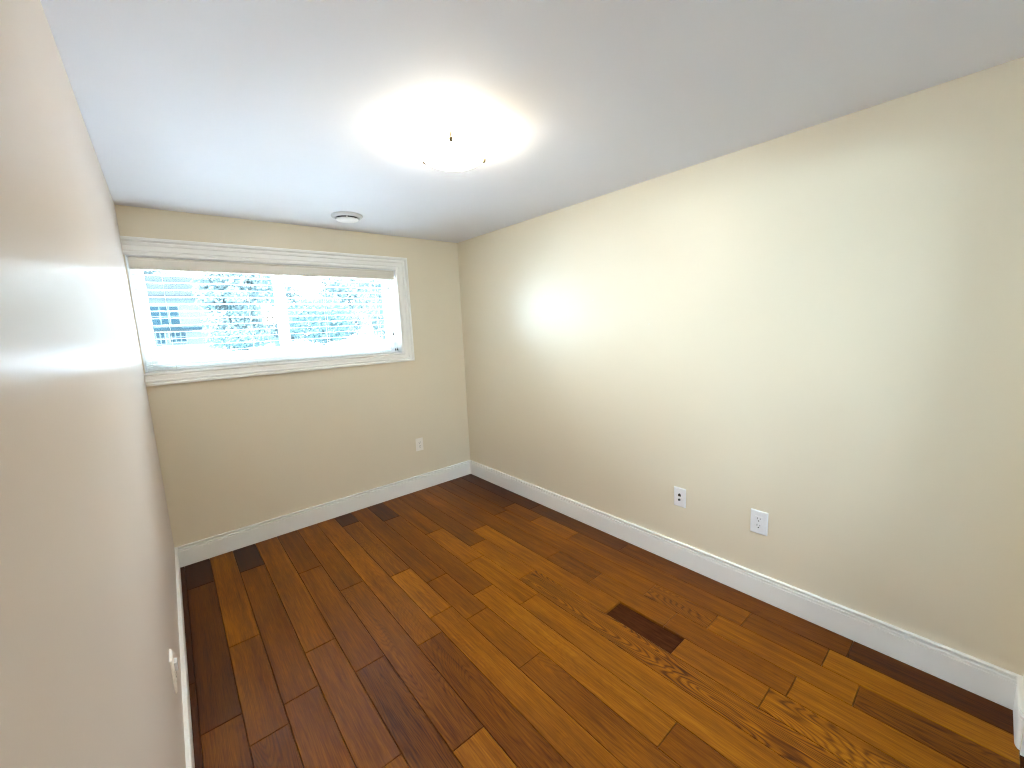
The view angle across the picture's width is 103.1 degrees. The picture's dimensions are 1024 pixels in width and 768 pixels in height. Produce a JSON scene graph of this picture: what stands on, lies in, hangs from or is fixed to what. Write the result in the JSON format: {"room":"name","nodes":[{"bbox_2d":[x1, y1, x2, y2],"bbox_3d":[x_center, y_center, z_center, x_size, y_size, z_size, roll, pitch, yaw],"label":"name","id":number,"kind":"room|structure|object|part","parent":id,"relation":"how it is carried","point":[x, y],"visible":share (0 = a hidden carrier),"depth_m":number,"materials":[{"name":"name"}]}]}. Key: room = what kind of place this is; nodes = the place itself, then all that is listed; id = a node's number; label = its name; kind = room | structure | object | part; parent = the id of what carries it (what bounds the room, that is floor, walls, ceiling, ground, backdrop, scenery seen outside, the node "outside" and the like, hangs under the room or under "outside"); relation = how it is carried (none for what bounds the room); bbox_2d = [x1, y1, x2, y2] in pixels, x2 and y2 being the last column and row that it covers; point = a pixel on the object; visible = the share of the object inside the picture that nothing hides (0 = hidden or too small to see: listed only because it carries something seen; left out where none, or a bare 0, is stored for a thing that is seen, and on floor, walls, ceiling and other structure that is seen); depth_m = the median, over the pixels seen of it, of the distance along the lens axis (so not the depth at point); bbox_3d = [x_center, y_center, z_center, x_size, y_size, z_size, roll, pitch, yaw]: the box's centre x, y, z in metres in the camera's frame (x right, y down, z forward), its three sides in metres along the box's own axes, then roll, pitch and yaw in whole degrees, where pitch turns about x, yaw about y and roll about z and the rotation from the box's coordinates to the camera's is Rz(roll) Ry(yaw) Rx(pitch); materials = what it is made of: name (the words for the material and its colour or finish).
{"room":"empty bedroom","nodes":[
{"label":"empty bedroom","id":0,"kind":"room"},
{"bbox_2d":[0,0,185,767],"bbox_3d":[-1.104,0.251,1.026,0.200,2.350,3.690,-9,11,-40],"label":"wall","id":1,"kind":"structure","parent":0,"point":[89,627],"depth_m":0.60,"materials":[{"name":"beige paint"}]},
{"bbox_2d":[169,649,177,693],"bbox_3d":[-1.110,0.944,1.341,0.016,0.117,0.072,-9,11,-40],"label":"power outlet","id":2,"kind":"object","parent":1,"relation":"attached to","point":[173,662],"visible":1,"depth_m":1.32,"materials":[{"name":"beige plastic"}]},
{"bbox_2d":[174,548,194,767],"bbox_3d":[-1.042,1.270,1.322,0.015,0.142,3.490,-9,11,-40],"label":"baseboard","id":3,"kind":"structure","parent":1,"relation":"attached to","point":[188,737],"depth_m":1.65,"materials":[{"name":"white paint"}]},
{"bbox_2d":[114,204,469,566],"bbox_3d":[-1.409,-0.068,3.300,2.717,2.350,0.200,-9,11,-40],"label":"wall","id":4,"kind":"structure","parent":0,"point":[234,453],"depth_m":3.07,"materials":[{"name":"beige paint"}]},
{"bbox_2d":[124,255,401,373],"bbox_3d":[-1.659,-0.520,3.014,1.675,0.703,0.164,-9,11,-40],"label":"window","id":5,"kind":"structure","parent":4,"relation":"in","point":[146,339],"depth_m":2.99,"materials":[{"name":"white plastic"}]},
{"bbox_3d":[-1.986,-0.472,2.785,0.804,0.631,0.024,-9,11,-40],"label":"sash","id":6,"kind":"part","parent":5,"relation":"part of","materials":[{"name":"white plastic"}]},
{"bbox_2d":[128,256,398,372],"bbox_3d":[-1.632,-0.516,2.977,1.645,0.694,0.072,-9,11,-40],"label":"window blind","id":7,"kind":"object","parent":5,"relation":"attached to","point":[135,262],"visible":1,"depth_m":2.82,"materials":[{"name":"white plastic"}]},
{"bbox_3d":[-2.155,-0.407,2.552,0.002,0.631,0.055,-9,11,-40],"label":"ladder cord","id":8,"kind":"part","parent":7,"relation":"part of","materials":[{"name":"white fabric"}]},
{"bbox_3d":[-1.821,-0.462,2.833,0.002,0.631,0.055,-9,11,-40],"label":"ladder cord","id":9,"kind":"part","parent":7,"relation":"part of","materials":[{"name":"white fabric"}]},
{"bbox_3d":[-1.624,-0.179,3.033,1.638,0.011,0.052,-9,11,-40],"label":"rail","id":10,"kind":"part","parent":7,"relation":"part of","materials":[{"name":"white plastic"}]},
{"bbox_3d":[-1.441,-0.525,3.151,0.002,0.631,0.055,-9,11,-40],"label":"ladder cord","id":11,"kind":"part","parent":7,"relation":"part of","materials":[{"name":"white fabric"}]},
{"bbox_3d":[-1.122,-0.578,3.419,0.002,0.631,0.055,-9,11,-40],"label":"ladder cord","id":12,"kind":"part","parent":7,"relation":"part of","materials":[{"name":"white fabric"}]},
{"bbox_3d":[-1.420,-0.572,3.297,0.865,0.631,0.024,-9,11,-40],"label":"sash","id":13,"kind":"part","parent":5,"relation":"part of","materials":[{"name":"white plastic"}]},
{"bbox_2d":[120,236,414,386],"bbox_3d":[-1.561,-0.530,2.970,1.782,0.878,0.026,-9,11,-40],"label":"trim","id":14,"kind":"structure","parent":4,"relation":"attached to","point":[141,246],"depth_m":2.87,"materials":[{"name":"white paint"}]},
{"bbox_2d":[174,460,470,567],"bbox_3d":[-1.294,0.982,3.371,2.317,0.142,0.015,-9,11,-40],"label":"baseboard","id":15,"kind":"structure","parent":4,"relation":"attached to","point":[203,549],"depth_m":3.13,"materials":[{"name":"white paint"}]},
{"bbox_2d":[415,437,423,450],"bbox_3d":[-0.844,0.552,3.714,0.072,0.117,0.008,-9,11,-40],"label":"power outlet","id":16,"kind":"object","parent":4,"relation":"attached to","point":[419,441],"visible":1,"depth_m":3.71,"materials":[{"name":"beige plastic"}]},
{"bbox_2d":[40,0,1023,242],"bbox_3d":[-0.264,-1.102,1.731,2.717,0.150,3.890,-9,11,-40],"label":"ceiling","id":17,"kind":"structure","parent":0,"point":[295,112],"depth_m":1.34,"materials":[{"name":"white paint"}]},
{"bbox_2d":[331,211,362,222],"bbox_3d":[-1.113,-1.117,2.746,0.203,0.042,0.203,-9,11,-40],"label":"ceiling vent","id":18,"kind":"object","parent":17,"relation":"in","point":[341,216],"visible":1,"depth_m":2.70,"materials":[{"name":"white plastic"}]},
{"bbox_2d":[420,126,485,170],"bbox_3d":[-0.239,-0.964,1.684,0.282,0.112,0.269,-9,11,-40],"label":"ceiling light","id":19,"kind":"object","parent":17,"relation":"attached to","point":[448,148],"visible":1,"depth_m":1.60,"materials":[{"name":"white glass"}]},
{"bbox_2d":[180,474,1023,767],"bbox_3d":[0.360,1.302,1.398,3.000,0.060,5.200,-9,11,-40],"label":"floor","id":20,"kind":"structure","parent":0,"point":[467,621],"depth_m":1.78,"materials":[{"name":"brown wood"}]},
{"bbox_2d":[457,57,1023,675],"bbox_3d":[0.808,-0.067,2.631,0.201,2.350,3.690,-9,11,-40],"label":"wall","id":21,"kind":"structure","parent":0,"point":[818,329],"depth_m":1.84,"materials":[{"name":"beige paint"}]},
{"bbox_2d":[674,486,685,507],"bbox_3d":[0.987,0.668,2.396,0.015,0.116,0.072,-9,11,-40],"label":"jack plate","id":22,"kind":"object","parent":21,"relation":"attached to","point":[679,493],"visible":1,"depth_m":2.39,"materials":[{"name":"white plastic"}]},
{"bbox_2d":[470,460,1020,709],"bbox_3d":[0.707,0.980,2.790,0.015,0.142,3.490,-9,11,-40],"label":"baseboard","id":23,"kind":"structure","parent":21,"relation":"attached to","point":[994,683],"depth_m":1.97,"materials":[{"name":"white paint"}]},
{"bbox_2d":[750,508,768,535],"bbox_3d":[1.263,0.708,2.079,0.009,0.124,0.080,-9,11,-40],"label":"power outlet","id":24,"kind":"object","parent":21,"relation":"attached to","point":[758,521],"visible":1,"depth_m":2.07,"materials":[{"name":"white plastic"}]},
{"bbox_2d":[755,515,762,529],"bbox_3d":[1.260,0.708,2.077,0.003,0.067,0.034,-9,11,-40],"label":"receptacle","id":25,"kind":"object","parent":24,"relation":"attached to","point":[758,518],"depth_m":2.07,"materials":[{"name":"white plastic"}]},
{"bbox_2d":[1019,674,1023,750],"bbox_3d":[0.984,0.236,0.508,2.317,2.350,0.200,-9,11,-40],"label":"wall","id":26,"kind":"structure","parent":0,"point":[1023,674],"depth_m":1.34,"materials":[{"name":"beige paint"}]},
{"bbox_2d":[1013,676,1023,749],"bbox_3d":[1.761,1.135,1.414,0.208,0.142,0.015,-9,11,-40],"label":"baseboard","id":27,"kind":"structure","parent":26,"relation":"attached to","point":[1018,708],"depth_m":1.38,"materials":[{"name":"white paint"}]},
{"bbox_2d":[1020,733,1023,756],"bbox_3d":[1.385,0.279,0.856,0.825,2.030,0.200,-9,11,-40],"label":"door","id":28,"kind":"structure","parent":26,"relation":"in","point":[1022,745],"depth_m":1.33,"materials":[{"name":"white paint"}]},
{"label":"outside","id":29,"kind":"structure","parent":0,"visible":0},
{"bbox_2d":[156,332,385,360],"bbox_3d":[-31.832,-6.024,55.871,140.000,0.400,119.800,-9,11,-40],"label":"ground","id":30,"kind":"structure","parent":29,"point":[169,350],"depth_m":17.57,"materials":[{"name":"white snow"}]},
{"bbox_2d":[143,270,210,332],"bbox_3d":[-34.899,-8.184,41.293,8.082,9.839,6.470,-7,9,-28],"label":"leafy tree","id":31,"kind":"object","parent":30,"relation":"on","point":[144,271],"visible":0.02,"depth_m":40.68,"materials":[{"name":"grey plant"}]},
{"bbox_2d":[144,276,209,345],"bbox_3d":[-30.132,-6.376,35.350,6.100,6.080,7.800,-9,11,-40],"label":"house","id":32,"kind":"structure","parent":30,"relation":"on","point":[178,314],"depth_m":33.28,"materials":[{"name":"white"}]},
{"bbox_3d":[-28.327,-3.659,32.560,0.800,0.900,0.030,-9,11,-40],"label":"pane","id":33,"kind":"part","parent":32,"relation":"part of","materials":[{"name":"clear glass"}]},
{"bbox_3d":[-27.926,-5.444,32.710,1.750,1.550,0.030,-9,11,-40],"label":"pane","id":34,"kind":"part","parent":32,"relation":"part of","materials":[{"name":"clear glass"}]},
{"bbox_3d":[-27.379,-3.866,33.350,1.000,0.800,0.030,-9,11,-40],"label":"pane","id":35,"kind":"part","parent":32,"relation":"part of","materials":[{"name":"clear glass"}]},
{"bbox_2d":[188,272,273,347],"bbox_3d":[-13.415,-3.736,19.657,3.299,4.417,3.138,-5,9,-17],"label":"leafy tree","id":36,"kind":"object","parent":30,"relation":"on","point":[205,303],"visible":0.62,"depth_m":19.01,"materials":[{"name":"grey plant"}]},
{"bbox_2d":[188,274,274,343],"bbox_3d":[-17.508,-5.050,25.680,4.465,6.182,5.198,-9,11,-40],"label":"leafy tree","id":37,"kind":"object","parent":30,"relation":"on","point":[246,302],"visible":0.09,"depth_m":25.16,"materials":[{"name":"grey plant"}]},
{"bbox_2d":[202,328,274,350],"bbox_3d":[-10.773,-1.729,16.111,2.402,0.936,2.448,-9,11,-40],"label":"round shrub","id":38,"kind":"object","parent":30,"relation":"on","point":[240,335],"visible":0.91,"depth_m":15.66,"materials":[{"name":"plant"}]},
{"bbox_2d":[257,275,290,345],"bbox_3d":[-11.217,-3.728,19.190,1.532,4.101,1.557,-9,11,-40],"label":"leafy tree","id":39,"kind":"object","parent":30,"relation":"on","point":[265,282],"visible":0.36,"depth_m":19.02,"materials":[{"name":"grey plant"}]},
{"bbox_2d":[258,275,307,340],"bbox_3d":[-18.346,-5.840,31.807,4.396,5.890,5.680,-9,11,-40],"label":"leafy tree","id":40,"kind":"object","parent":30,"relation":"on","point":[293,294],"visible":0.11,"depth_m":31.29,"materials":[{"name":"grey plant"}]},
{"bbox_2d":[288,296,355,345],"bbox_3d":[-8.442,-2.761,17.991,2.826,2.222,2.905,-9,11,-40],"label":"round shrub","id":41,"kind":"object","parent":30,"relation":"on","point":[314,328],"visible":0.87,"depth_m":17.46,"materials":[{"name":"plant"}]},
{"bbox_2d":[307,277,371,340],"bbox_3d":[-12.113,-5.560,28.696,5.013,5.548,4.281,-9,11,-40],"label":"leafy tree","id":42,"kind":"object","parent":30,"relation":"on","point":[350,294],"visible":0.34,"depth_m":28.41,"materials":[{"name":"grey plant"}]},
{"bbox_2d":[352,283,380,329],"bbox_3d":[-11.532,-7.836,37.070,6.114,7.378,7.158,-9,11,-40],"label":"leafy tree","id":43,"kind":"object","parent":30,"relation":"on","point":[366,304],"visible":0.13,"depth_m":35.56,"materials":[{"name":"grey plant"}]},
{"bbox_2d":[348,279,385,339],"bbox_3d":[-7.687,-5.157,24.402,3.488,5.347,3.189,0,9,17],"label":"leafy tree","id":44,"kind":"object","parent":30,"relation":"on","point":[375,322],"visible":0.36,"depth_m":23.95,"materials":[{"name":"grey plant"}]}
]}

